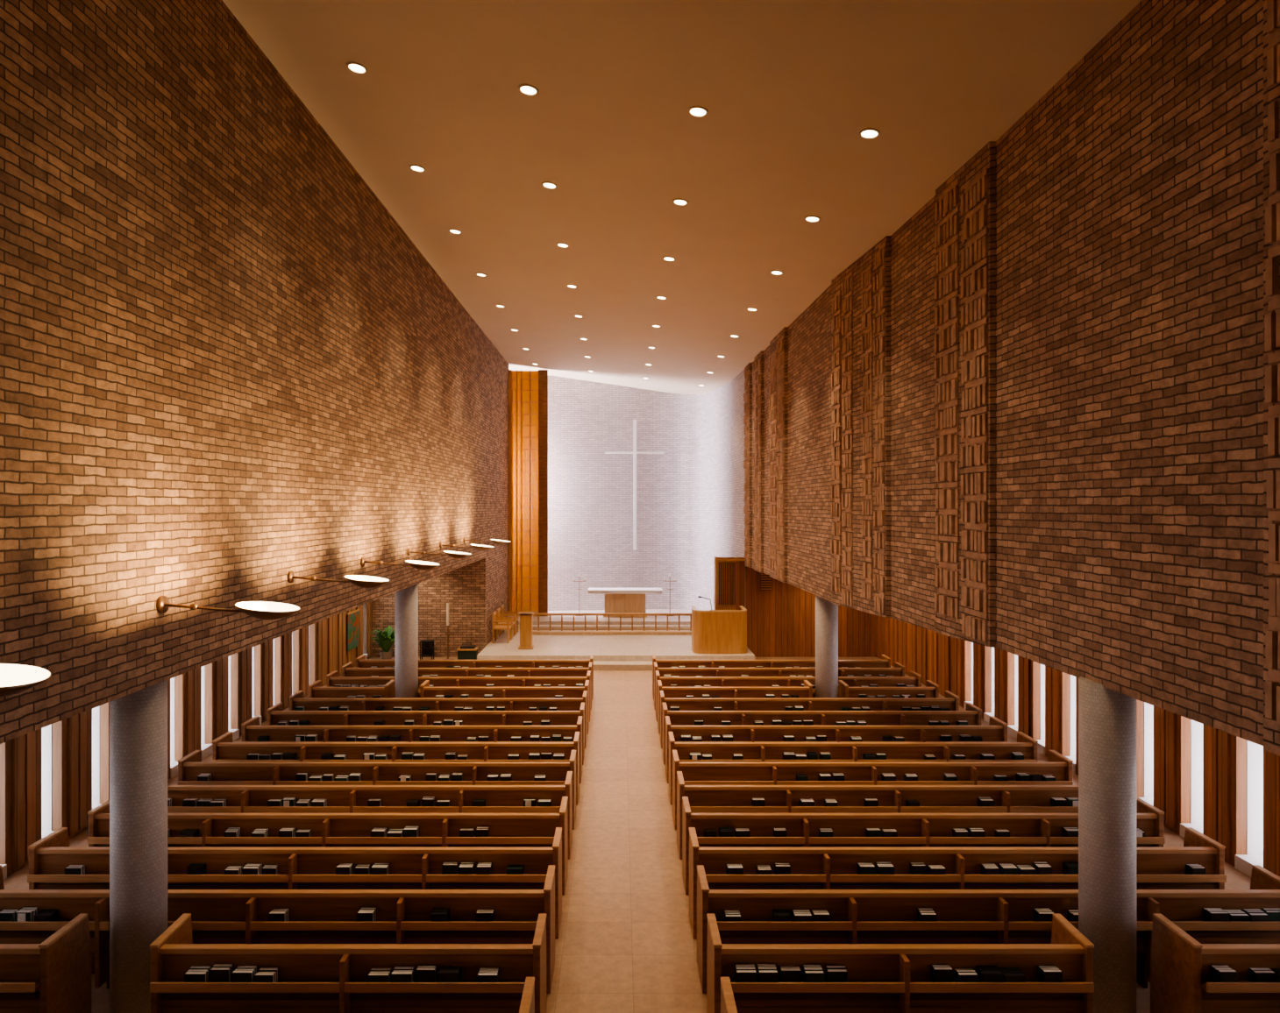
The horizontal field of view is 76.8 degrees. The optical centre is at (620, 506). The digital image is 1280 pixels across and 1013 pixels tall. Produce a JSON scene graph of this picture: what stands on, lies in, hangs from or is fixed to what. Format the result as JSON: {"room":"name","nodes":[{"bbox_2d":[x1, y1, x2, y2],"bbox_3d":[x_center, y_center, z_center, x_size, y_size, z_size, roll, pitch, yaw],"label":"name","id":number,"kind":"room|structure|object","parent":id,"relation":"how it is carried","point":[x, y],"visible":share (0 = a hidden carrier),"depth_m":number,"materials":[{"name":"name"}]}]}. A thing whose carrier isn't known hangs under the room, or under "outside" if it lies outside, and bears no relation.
{"room":"house of worship","nodes":[
{"label":"house of worship","id":0,"kind":"room"},
{"bbox_2d":[0,601,372,880],"bbox_3d":[-7.330,2.880,10.150,0.500,2.840,25.900,0,0,0],"label":"windows","id":1,"kind":"structure","parent":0,"point":[52,776],"depth_m":13.11,"materials":[{"name":"white paint"}]},
{"bbox_2d":[346,609,359,651],"bbox_3d":[-7.055,3.255,21.275,0.040,0.990,0.950,0,0,0],"label":"tapestry","id":2,"kind":"object","parent":1,"relation":"attached to","point":[352,617],"visible":1,"depth_m":21.21,"materials":[{"name":"fabric"}]},
{"bbox_2d":[0,0,508,744],"bbox_3d":[-4.025,-0.346,12.525,0.350,9.293,30.450,0,0,0],"label":"wall","id":3,"kind":"structure","parent":0,"point":[228,369],"depth_m":7.31,"materials":[{"name":"brown brick"}]},
{"bbox_2d":[0,663,51,697],"bbox_3d":[-3.364,0.848,4.000,0.974,0.196,0.510,0,0,0],"label":"uplight","id":4,"kind":"object","parent":3,"relation":"attached to","point":[14,679],"visible":1,"depth_m":4.10,"materials":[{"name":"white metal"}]},
{"bbox_2d":[156,596,300,620],"bbox_3d":[-3.274,0.848,6.750,1.154,0.196,0.510,0,0,0],"label":"uplight","id":5,"kind":"object","parent":3,"relation":"attached to","point":[262,610],"visible":1,"depth_m":6.74,"materials":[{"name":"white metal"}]},
{"bbox_2d":[287,571,389,588],"bbox_3d":[-3.274,0.848,9.380,1.154,0.196,0.510,0,0,0],"label":"uplight","id":6,"kind":"object","parent":3,"relation":"attached to","point":[361,581],"visible":1,"depth_m":9.37,"materials":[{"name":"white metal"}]},
{"bbox_2d":[360,557,440,570],"bbox_3d":[-3.274,0.848,12.000,1.154,0.196,0.510,0,0,0],"label":"uplight","id":7,"kind":"object","parent":3,"relation":"attached to","point":[423,565],"visible":1,"depth_m":11.98,"materials":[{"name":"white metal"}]},
{"bbox_2d":[406,547,471,559],"bbox_3d":[-3.274,0.848,14.600,1.154,0.196,0.510,0,0,0],"label":"uplight","id":8,"kind":"object","parent":3,"relation":"attached to","point":[458,555],"visible":1,"depth_m":14.57,"materials":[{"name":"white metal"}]},
{"bbox_2d":[439,541,494,551],"bbox_3d":[-3.274,0.848,17.200,1.154,0.196,0.510,0,0,0],"label":"uplight","id":9,"kind":"object","parent":3,"relation":"attached to","point":[483,548],"visible":1,"depth_m":17.16,"materials":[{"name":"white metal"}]},
{"bbox_2d":[463,537,511,545],"bbox_3d":[-3.274,0.848,19.800,1.154,0.196,0.510,0,0,0],"label":"uplight","id":10,"kind":"object","parent":3,"relation":"attached to","point":[497,542],"visible":1,"depth_m":19.74,"materials":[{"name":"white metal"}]},
{"bbox_2d":[370,558,485,657],"bbox_3d":[-5.777,2.881,23.150,3.847,2.838,0.300,0,0,0],"label":"wall","id":11,"kind":"structure","parent":0,"point":[464,588],"depth_m":23.00,"materials":[{"name":"brown brick"}]},
{"bbox_2d":[476,609,754,670],"bbox_3d":[-0.850,4.130,25.675,8.900,0.740,9.050,0,0,0],"label":"platform","id":12,"kind":"structure","parent":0,"point":[609,652],"depth_m":23.30,"materials":[{"name":"stone"}]},
{"bbox_2d":[491,611,511,643],"bbox_3d":[-3.498,3.550,23.750,0.495,0.880,0.540,0,0,0],"label":"chair","id":13,"kind":"object","parent":12,"relation":"on","point":[494,627],"visible":1,"depth_m":23.51,"materials":[{"name":"brown wood"}]},
{"bbox_2d":[496,607,515,639],"bbox_3d":[-3.498,3.550,24.550,0.495,0.880,0.540,0,0,0],"label":"chair","id":14,"kind":"object","parent":12,"relation":"on","point":[498,611],"visible":0.91,"depth_m":24.29,"materials":[{"name":"brown wood"}]},
{"bbox_2d":[500,604,518,634],"bbox_3d":[-3.498,3.550,25.350,0.495,0.880,0.540,0,0,0],"label":"chair","id":15,"kind":"object","parent":12,"relation":"on","point":[502,612],"visible":0.79,"depth_m":25.11,"materials":[{"name":"brown wood"}]},
{"bbox_2d":[518,611,533,649],"bbox_3d":[-2.660,3.466,22.700,0.400,1.048,0.400,0,0,0],"label":"lectern","id":16,"kind":"object","parent":12,"relation":"on","point":[525,617],"visible":1,"depth_m":22.56,"materials":[{"name":"brown wood"}]},
{"bbox_2d":[508,369,547,616],"bbox_3d":[-3.172,-0.463,27.670,1.345,8.435,0.140,0,0,0],"label":"wooden screen","id":17,"kind":"object","parent":12,"relation":"on","point":[522,390],"visible":0.81,"depth_m":27.62,"materials":[{"name":"brown wood"}]},
{"bbox_2d":[572,573,586,590],"bbox_3d":[-1.420,3.030,27.800,0.417,1.460,0.320,0,0,35],"label":"candelabrum","id":18,"kind":"object","parent":12,"relation":"on","point":[573,580],"visible":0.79,"depth_m":27.79,"materials":[{"name":"white metal"}]},
{"bbox_2d":[532,613,691,635],"bbox_3d":[-0.375,3.685,25.320,5.250,0.610,0.540,0,0,0],"label":"rail","id":19,"kind":"object","parent":12,"relation":"on","point":[534,633],"visible":0.85,"depth_m":25.41,"materials":[{"name":"brown wood"}]},
{"bbox_2d":[587,588,662,618],"bbox_3d":[0.150,3.296,27.650,2.540,0.928,0.940,0,0,0],"label":"altar","id":20,"kind":"object","parent":12,"relation":"on","point":[617,600],"visible":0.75,"depth_m":27.35,"materials":[{"name":"wood"}]},
{"bbox_2d":[662,573,676,613],"bbox_3d":[1.700,3.030,27.800,0.417,1.460,0.320,0,0,35],"label":"candelabrum","id":21,"kind":"object","parent":12,"relation":"on","point":[670,577],"visible":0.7,"depth_m":27.79,"materials":[{"name":"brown metal"}]},
{"bbox_2d":[691,596,746,654],"bbox_3d":[2.720,3.219,22.335,1.480,1.542,1.131,0,0,0],"label":"pulpit","id":22,"kind":"object","parent":12,"relation":"on","point":[718,632],"visible":1,"depth_m":21.80,"materials":[{"name":"brown wood"}]},
{"bbox_2d":[3,657,1251,1012],"bbox_3d":[0.100,4.400,10.200,16.200,0.200,26.400,0,0,0],"label":"floor","id":23,"kind":"structure","parent":0,"point":[625,943],"depth_m":9.23,"materials":[{"name":"carpet"}]},
{"bbox_2d":[0,913,91,1012],"bbox_3d":[-5.150,3.837,6.435,1.472,0.925,0.610,0,0,0],"label":"pew","id":24,"kind":"object","parent":23,"relation":"on","point":[53,976],"visible":1,"depth_m":6.28,"materials":[{"name":"brown wood"}]},
{"bbox_2d":[109,680,167,1012],"bbox_3d":[-4.090,2.880,6.850,0.424,2.840,0.424,0,0,0],"label":"column","id":25,"kind":"structure","parent":23,"relation":"on","point":[138,720],"depth_m":6.67,"materials":[{"name":"concrete"}]},
{"bbox_2d":[0,865,555,994],"bbox_3d":[-3.250,3.837,7.334,5.272,0.925,0.612,0,0,0],"label":"pew","id":26,"kind":"object","parent":23,"relation":"on","point":[217,916],"visible":0.66,"depth_m":7.16,"materials":[{"name":"brown wood"}]},
{"bbox_2d":[27,827,561,939],"bbox_3d":[-3.250,3.837,8.234,5.272,0.925,0.612,0,0,0],"label":"pew","id":27,"kind":"object","parent":23,"relation":"on","point":[300,868],"visible":0.53,"depth_m":8.07,"materials":[{"name":"brown wood"}]},
{"bbox_2d":[87,796,568,895],"bbox_3d":[-3.250,3.837,9.134,5.272,0.925,0.612,0,0,0],"label":"pew","id":28,"kind":"object","parent":23,"relation":"on","point":[327,829],"visible":0.43,"depth_m":8.97,"materials":[{"name":"brown wood"}]},
{"bbox_2d":[149,913,546,1012],"bbox_3d":[-2.120,3.837,6.434,3.012,0.925,0.612,0,0,0],"label":"pew","id":29,"kind":"object","parent":23,"relation":"on","point":[314,978],"visible":0.94,"depth_m":6.26,"materials":[{"name":"brown wood"}]},
{"bbox_2d":[308,680,395,698],"bbox_3d":[-5.140,3.837,15.435,1.492,0.925,0.610,0,0,0],"label":"pew","id":30,"kind":"object","parent":23,"relation":"on","point":[316,691],"visible":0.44,"depth_m":15.27,"materials":[{"name":"brown wood"}]},
{"bbox_2d":[167,771,572,860],"bbox_3d":[-3.250,3.837,10.034,5.272,0.925,0.612,0,0,0],"label":"pew","id":31,"kind":"object","parent":23,"relation":"on","point":[240,799],"visible":0.26,"depth_m":9.87,"materials":[{"name":"brown wood"}]},
{"bbox_2d":[177,750,575,830],"bbox_3d":[-3.250,3.837,10.934,5.272,0.925,0.612,0,0,0],"label":"pew","id":32,"kind":"object","parent":23,"relation":"on","point":[189,767],"visible":0.38,"depth_m":10.77,"materials":[{"name":"brown wood"}]},
{"bbox_2d":[368,625,395,660],"bbox_3d":[-6.486,3.820,22.326,0.999,0.959,0.977,0,0,-32],"label":"potted plant","id":33,"kind":"object","parent":23,"relation":"on","point":[386,639],"visible":0.85,"depth_m":22.15,"materials":[{"name":"green plant"}]},
{"bbox_2d":[212,732,579,805],"bbox_3d":[-3.250,3.837,11.834,5.272,0.925,0.612,0,0,0],"label":"pew","id":34,"kind":"object","parent":23,"relation":"on","point":[224,750],"visible":0.46,"depth_m":11.67,"materials":[{"name":"brown wood"}]},
{"bbox_2d":[395,583,418,698],"bbox_3d":[-4.090,2.880,15.400,0.424,2.840,0.424,0,0,0],"label":"column","id":35,"kind":"structure","parent":23,"relation":"on","point":[406,600],"depth_m":15.22,"materials":[{"name":"concrete"}]},
{"bbox_2d":[241,716,582,783],"bbox_3d":[-3.250,3.837,12.734,5.272,0.925,0.612,0,0,0],"label":"pew","id":36,"kind":"object","parent":23,"relation":"on","point":[252,729],"visible":0.35,"depth_m":12.57,"materials":[{"name":"brown wood"}]},
{"bbox_2d":[266,703,584,765],"bbox_3d":[-3.250,3.837,13.634,5.272,0.925,0.612,0,0,0],"label":"pew","id":37,"kind":"object","parent":23,"relation":"on","point":[275,714],"visible":0.34,"depth_m":13.47,"materials":[{"name":"brown wood"}]},
{"bbox_2d":[419,640,433,660],"bbox_3d":[-5.400,4.020,22.502,0.344,0.560,0.227,0,0,0],"label":"rack","id":38,"kind":"object","parent":23,"relation":"on","point":[427,648],"visible":0.9,"depth_m":22.47,"materials":[{"name":"black metal"}]},
{"bbox_2d":[289,690,587,748],"bbox_3d":[-3.250,3.837,14.534,5.272,0.925,0.612,0,0,0],"label":"pew","id":39,"kind":"object","parent":23,"relation":"on","point":[296,700],"visible":0.36,"depth_m":14.37,"materials":[{"name":"brown wood"}]},
{"bbox_2d":[442,603,454,660],"bbox_3d":[-4.820,3.485,22.500,0.320,1.630,0.320,0,0,0],"label":"paschal candle","id":40,"kind":"object","parent":23,"relation":"on","point":[447,626],"visible":0.88,"depth_m":22.48,"materials":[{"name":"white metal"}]},
{"bbox_2d":[326,670,590,721],"bbox_3d":[-3.250,3.837,16.334,5.272,0.925,0.612,0,0,0],"label":"pew","id":41,"kind":"object","parent":23,"relation":"on","point":[332,679],"visible":0.38,"depth_m":16.17,"materials":[{"name":"brown wood"}]},
{"bbox_2d":[341,662,592,710],"bbox_3d":[-3.250,3.837,17.234,5.272,0.925,0.612,0,0,0],"label":"pew","id":42,"kind":"object","parent":23,"relation":"on","point":[347,670],"visible":0.31,"depth_m":17.07,"materials":[{"name":"brown wood"}]},
{"bbox_2d":[456,646,478,660],"bbox_3d":[-4.250,4.090,22.400,0.540,0.420,0.340,0,0,0],"label":"chest","id":43,"kind":"object","parent":23,"relation":"on","point":[464,652],"visible":0.85,"depth_m":22.25,"materials":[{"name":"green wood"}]},
{"bbox_2d":[355,654,593,700],"bbox_3d":[-3.250,3.837,18.134,5.272,0.925,0.612,0,0,0],"label":"pew","id":44,"kind":"object","parent":23,"relation":"on","point":[361,662],"visible":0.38,"depth_m":17.97,"materials":[{"name":"brown wood"}]},
{"bbox_2d":[419,680,589,734],"bbox_3d":[-2.200,3.837,15.434,3.172,0.925,0.612,0,0,0],"label":"pew","id":45,"kind":"object","parent":23,"relation":"on","point":[426,692],"visible":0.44,"depth_m":15.27,"materials":[{"name":"brown wood"}]},
{"bbox_2d":[519,977,534,1012],"bbox_3d":[-3.250,3.837,5.534,5.272,0.925,0.612,0,0,0],"label":"pew","id":46,"kind":"object","parent":23,"relation":"on","point":[527,1006],"visible":1,"depth_m":5.60,"materials":[{"name":"brown wood"}]},
{"bbox_2d":[720,977,737,1012],"bbox_3d":[3.360,3.837,5.534,5.292,0.925,0.612,0,0,0],"label":"pew","id":47,"kind":"object","parent":23,"relation":"on","point":[728,1004],"visible":1,"depth_m":5.60,"materials":[{"name":"brown wood"}]},
{"bbox_2d":[657,680,812,734],"bbox_3d":[2.170,3.837,15.434,2.912,0.925,0.612,0,0,0],"label":"pew","id":48,"kind":"object","parent":23,"relation":"on","point":[806,692],"visible":0.38,"depth_m":15.27,"materials":[{"name":"brown wood"}]},
{"bbox_2d":[652,654,890,700],"bbox_3d":[3.360,3.837,18.134,5.292,0.925,0.612,0,0,0],"label":"pew","id":49,"kind":"object","parent":23,"relation":"on","point":[885,662],"visible":0.31,"depth_m":17.97,"materials":[{"name":"brown wood"}]},
{"bbox_2d":[654,662,905,710],"bbox_3d":[3.360,3.837,17.234,5.292,0.925,0.612,0,0,0],"label":"pew","id":50,"kind":"object","parent":23,"relation":"on","point":[899,671],"visible":0.29,"depth_m":17.07,"materials":[{"name":"brown wood"}]},
{"bbox_2d":[655,670,921,721],"bbox_3d":[3.360,3.837,16.334,5.292,0.925,0.612,0,0,0],"label":"pew","id":51,"kind":"object","parent":23,"relation":"on","point":[914,679],"visible":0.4,"depth_m":16.17,"materials":[{"name":"brown wood"}]},
{"bbox_2d":[659,690,959,748],"bbox_3d":[3.360,3.837,14.534,5.292,0.925,0.612,0,0,0],"label":"pew","id":52,"kind":"object","parent":23,"relation":"on","point":[950,701],"visible":0.35,"depth_m":14.37,"materials":[{"name":"brown wood"}]},
{"bbox_2d":[661,703,981,765],"bbox_3d":[3.360,3.837,13.634,5.292,0.925,0.612,0,0,0],"label":"pew","id":53,"kind":"object","parent":23,"relation":"on","point":[971,714],"visible":0.34,"depth_m":13.47,"materials":[{"name":"brown wood"}]},
{"bbox_2d":[815,595,838,698],"bbox_3d":[3.930,2.980,15.400,0.424,2.640,0.424,0,0,0],"label":"column","id":54,"kind":"structure","parent":23,"relation":"on","point":[826,612],"depth_m":15.22,"materials":[{"name":"concrete"}]},
{"bbox_2d":[665,716,1008,783],"bbox_3d":[3.360,3.837,12.734,5.292,0.925,0.612,0,0,0],"label":"pew","id":55,"kind":"object","parent":23,"relation":"on","point":[996,731],"visible":0.4,"depth_m":12.57,"materials":[{"name":"brown wood"}]},
{"bbox_2d":[668,732,1038,805],"bbox_3d":[3.360,3.837,11.834,5.292,0.925,0.612,0,0,0],"label":"pew","id":56,"kind":"object","parent":23,"relation":"on","point":[1025,744],"visible":0.4,"depth_m":11.67,"materials":[{"name":"brown wood"}]},
{"bbox_2d":[672,750,1073,830],"bbox_3d":[3.360,3.837,10.934,5.292,0.925,0.612,0,0,0],"label":"pew","id":57,"kind":"object","parent":23,"relation":"on","point":[694,773],"visible":0.4,"depth_m":10.77,"materials":[{"name":"brown wood"}]},
{"bbox_2d":[676,771,1078,860],"bbox_3d":[3.360,3.837,10.034,5.292,0.925,0.612,0,0,0],"label":"pew","id":58,"kind":"object","parent":23,"relation":"on","point":[701,799],"visible":0.34,"depth_m":9.87,"materials":[{"name":"brown wood"}]},
{"bbox_2d":[838,680,938,698],"bbox_3d":[5.120,3.837,15.435,1.772,0.925,0.610,0,0,0],"label":"pew","id":59,"kind":"object","parent":23,"relation":"on","point":[931,691],"visible":0.38,"depth_m":15.27,"materials":[{"name":"brown wood"}]},
{"bbox_2d":[706,913,1094,1012],"bbox_3d":[2.180,3.837,6.434,2.932,0.925,0.612,0,0,0],"label":"pew","id":60,"kind":"object","parent":23,"relation":"on","point":[883,978],"visible":0.88,"depth_m":6.26,"materials":[{"name":"brown wood"}]},
{"bbox_2d":[682,796,1165,895],"bbox_3d":[3.360,3.837,9.134,5.292,0.925,0.612,0,0,0],"label":"pew","id":61,"kind":"object","parent":23,"relation":"on","point":[802,829],"visible":0.45,"depth_m":8.97,"materials":[{"name":"brown wood"}]},
{"bbox_2d":[688,827,1226,939],"bbox_3d":[3.360,3.837,8.234,5.292,0.925,0.612,0,0,0],"label":"pew","id":62,"kind":"object","parent":23,"relation":"on","point":[812,868],"visible":0.53,"depth_m":8.06,"materials":[{"name":"brown wood"}]},
{"bbox_2d":[696,865,1279,994],"bbox_3d":[3.360,3.837,7.334,5.292,0.925,0.612,0,0,0],"label":"pew","id":63,"kind":"object","parent":23,"relation":"on","point":[856,916],"visible":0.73,"depth_m":7.16,"materials":[{"name":"brown wood"}]},
{"bbox_2d":[1078,676,1136,1012],"bbox_3d":[4.130,2.889,6.850,0.424,2.823,0.424,0,0,0],"label":"column","id":64,"kind":"structure","parent":23,"relation":"on","point":[1106,717],"depth_m":6.67,"materials":[{"name":"concrete"}]},
{"bbox_2d":[1150,913,1279,1012],"bbox_3d":[5.210,3.837,6.435,1.592,0.925,0.610,0,0,0],"label":"pew","id":65,"kind":"object","parent":23,"relation":"on","point":[1180,983],"visible":1,"depth_m":6.27,"materials":[{"name":"brown wood"}]},
{"bbox_2d":[513,369,744,611],"bbox_3d":[0.729,-0.414,28.062,10.442,9.427,5.030,0,0,35],"label":"wall","id":66,"kind":"structure","parent":0,"point":[690,496],"depth_m":29.22,"materials":[{"name":"white brick"}]},
{"bbox_2d":[604,419,664,550],"bbox_3d":[0.495,-0.780,29.189,2.130,4.680,0.442,0,0,0],"label":"cross","id":67,"kind":"object","parent":66,"relation":"attached to","point":[634,452],"visible":1,"depth_m":28.98,"materials":[{"name":"silver metal"}]},
{"bbox_2d":[0,666,1279,982],"bbox_3d":[0.046,3.613,10.255,11.660,0.130,15.419,0,0,0],"label":"hymnals","id":68,"kind":"object","parent":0,"point":[218,973],"visible":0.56,"depth_m":7.99,"materials":[{"name":"black paper"}]},
{"bbox_2d":[222,0,1141,394],"bbox_3d":[-0.100,-4.538,13.800,10.200,1.556,33.200,0,0,0],"label":"ceiling","id":69,"kind":"structure","parent":0,"point":[788,88],"depth_m":9.41,"materials":[{"name":"paint"}]},
{"bbox_2d":[346,61,367,74],"bbox_3d":[-2.860,-4.770,8.750,0.226,0.061,0.224,0,0,0],"label":"recessed light","id":70,"kind":"object","parent":69,"relation":"in","point":[357,67],"visible":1,"depth_m":8.74,"materials":[{"name":"paint"}]},
{"bbox_2d":[409,164,425,172],"bbox_3d":[-2.860,-4.770,11.350,0.226,0.061,0.224,0,0,0],"label":"recessed light","id":71,"kind":"object","parent":69,"relation":"in","point":[415,167],"visible":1,"depth_m":11.34,"materials":[{"name":"paint"}]},
{"bbox_2d":[448,228,462,234],"bbox_3d":[-2.860,-4.770,13.950,0.226,0.061,0.224,0,0,0],"label":"recessed light","id":72,"kind":"object","parent":69,"relation":"in","point":[452,231],"visible":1,"depth_m":13.94,"materials":[{"name":"glass"}]},
{"bbox_2d":[476,272,486,277],"bbox_3d":[-2.860,-4.770,16.550,0.226,0.061,0.224,0,0,0],"label":"recessed light","id":73,"kind":"object","parent":69,"relation":"in","point":[477,273],"visible":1,"depth_m":16.53,"materials":[{"name":"paint"}]},
{"bbox_2d":[518,84,539,95],"bbox_3d":[-1.000,-4.532,8.750,0.226,0.061,0.224,0,0,0],"label":"recessed light","id":74,"kind":"object","parent":69,"relation":"in","point":[528,89],"visible":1,"depth_m":8.74,"materials":[{"name":"paint"}]},
{"bbox_2d":[541,181,557,189],"bbox_3d":[-1.000,-4.532,11.350,0.226,0.061,0.224,0,0,0],"label":"recessed light","id":75,"kind":"object","parent":69,"relation":"in","point":[546,184],"visible":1,"depth_m":11.34,"materials":[{"name":"glass"}]},
{"bbox_2d":[556,242,568,248],"bbox_3d":[-1.000,-4.532,13.950,0.226,0.061,0.224,0,0,0],"label":"recessed light","id":76,"kind":"object","parent":69,"relation":"in","point":[560,245],"visible":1,"depth_m":13.94,"materials":[{"name":"glass"}]},
{"bbox_2d":[566,284,577,288],"bbox_3d":[-1.000,-4.532,16.550,0.226,0.061,0.224,0,0,0],"label":"recessed light","id":77,"kind":"object","parent":69,"relation":"in","point":[568,285],"visible":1,"depth_m":16.54,"materials":[{"name":"glass"}]},
{"bbox_2d":[655,296,667,299],"bbox_3d":[0.841,-4.296,16.550,0.226,0.061,0.224,0,0,0],"label":"recessed light","id":78,"kind":"object","parent":69,"relation":"in","point":[657,297],"visible":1,"depth_m":16.54,"materials":[{"name":"glass"}]},
{"bbox_2d":[662,256,675,261],"bbox_3d":[0.841,-4.296,13.950,0.226,0.061,0.224,0,0,0],"label":"recessed light","id":79,"kind":"object","parent":69,"relation":"in","point":[667,258],"visible":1,"depth_m":13.93,"materials":[{"name":"paint"}]},
{"bbox_2d":[672,198,688,206],"bbox_3d":[0.841,-4.296,11.350,0.226,0.061,0.224,0,0,0],"label":"recessed light","id":80,"kind":"object","parent":69,"relation":"in","point":[678,202],"visible":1,"depth_m":11.33,"materials":[{"name":"paint"}]},
{"bbox_2d":[687,106,708,117],"bbox_3d":[0.841,-4.296,8.750,0.226,0.061,0.224,0,0,0],"label":"recessed light","id":81,"kind":"object","parent":69,"relation":"in","point":[698,111],"visible":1,"depth_m":8.74,"materials":[{"name":"paint"}]},
{"bbox_2d":[746,307,757,311],"bbox_3d":[2.700,-4.058,16.550,0.226,0.061,0.224,0,0,0],"label":"recessed light","id":82,"kind":"object","parent":69,"relation":"in","point":[748,309],"visible":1,"depth_m":16.54,"materials":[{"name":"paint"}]},
{"bbox_2d":[770,270,782,275],"bbox_3d":[2.700,-4.058,13.950,0.226,0.061,0.224,0,0,0],"label":"recessed light","id":83,"kind":"object","parent":69,"relation":"in","point":[773,272],"visible":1,"depth_m":13.94,"materials":[{"name":"glass"}]},
{"bbox_2d":[804,215,820,222],"bbox_3d":[2.700,-4.058,11.350,0.226,0.061,0.224,0,0,0],"label":"recessed light","id":84,"kind":"object","parent":69,"relation":"in","point":[809,218],"visible":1,"depth_m":11.34,"materials":[{"name":"paint"}]},
{"bbox_2d":[859,128,880,139],"bbox_3d":[2.700,-4.058,8.750,0.226,0.061,0.224,0,0,0],"label":"recessed light","id":85,"kind":"object","parent":69,"relation":"in","point":[868,133],"visible":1,"depth_m":8.74,"materials":[{"name":"glass"}]},
{"bbox_2d":[714,556,876,657],"bbox_3d":[5.350,2.870,23.125,5.300,2.860,0.350,0,0,0],"label":"wood paneling","id":86,"kind":"structure","parent":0,"point":[781,616],"depth_m":23.05,"materials":[{"name":"brown wood"}]},
{"bbox_2d":[744,0,1279,756],"bbox_3d":[4.224,-1.185,10.152,0.983,5.729,25.718,0,0,-1],"label":"wall","id":87,"kind":"structure","parent":0,"point":[1128,522],"depth_m":6.68,"materials":[{"name":"brown brick"}]},
{"bbox_2d":[743,0,1279,725],"bbox_3d":[3.738,-1.139,13.515,0.212,5.558,18.675,0,0,-1],"label":"decorative brick panels","id":88,"kind":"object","parent":87,"relation":"attached to","point":[973,426],"depth_m":9.51,"materials":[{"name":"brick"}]},
{"bbox_2d":[875,615,1279,877],"bbox_3d":[7.530,2.880,10.200,0.500,2.840,26.000,0,0,0],"label":"wall","id":89,"kind":"structure","parent":0,"point":[1221,785],"depth_m":11.46,"materials":[{"name":"white paint"}]}
]}

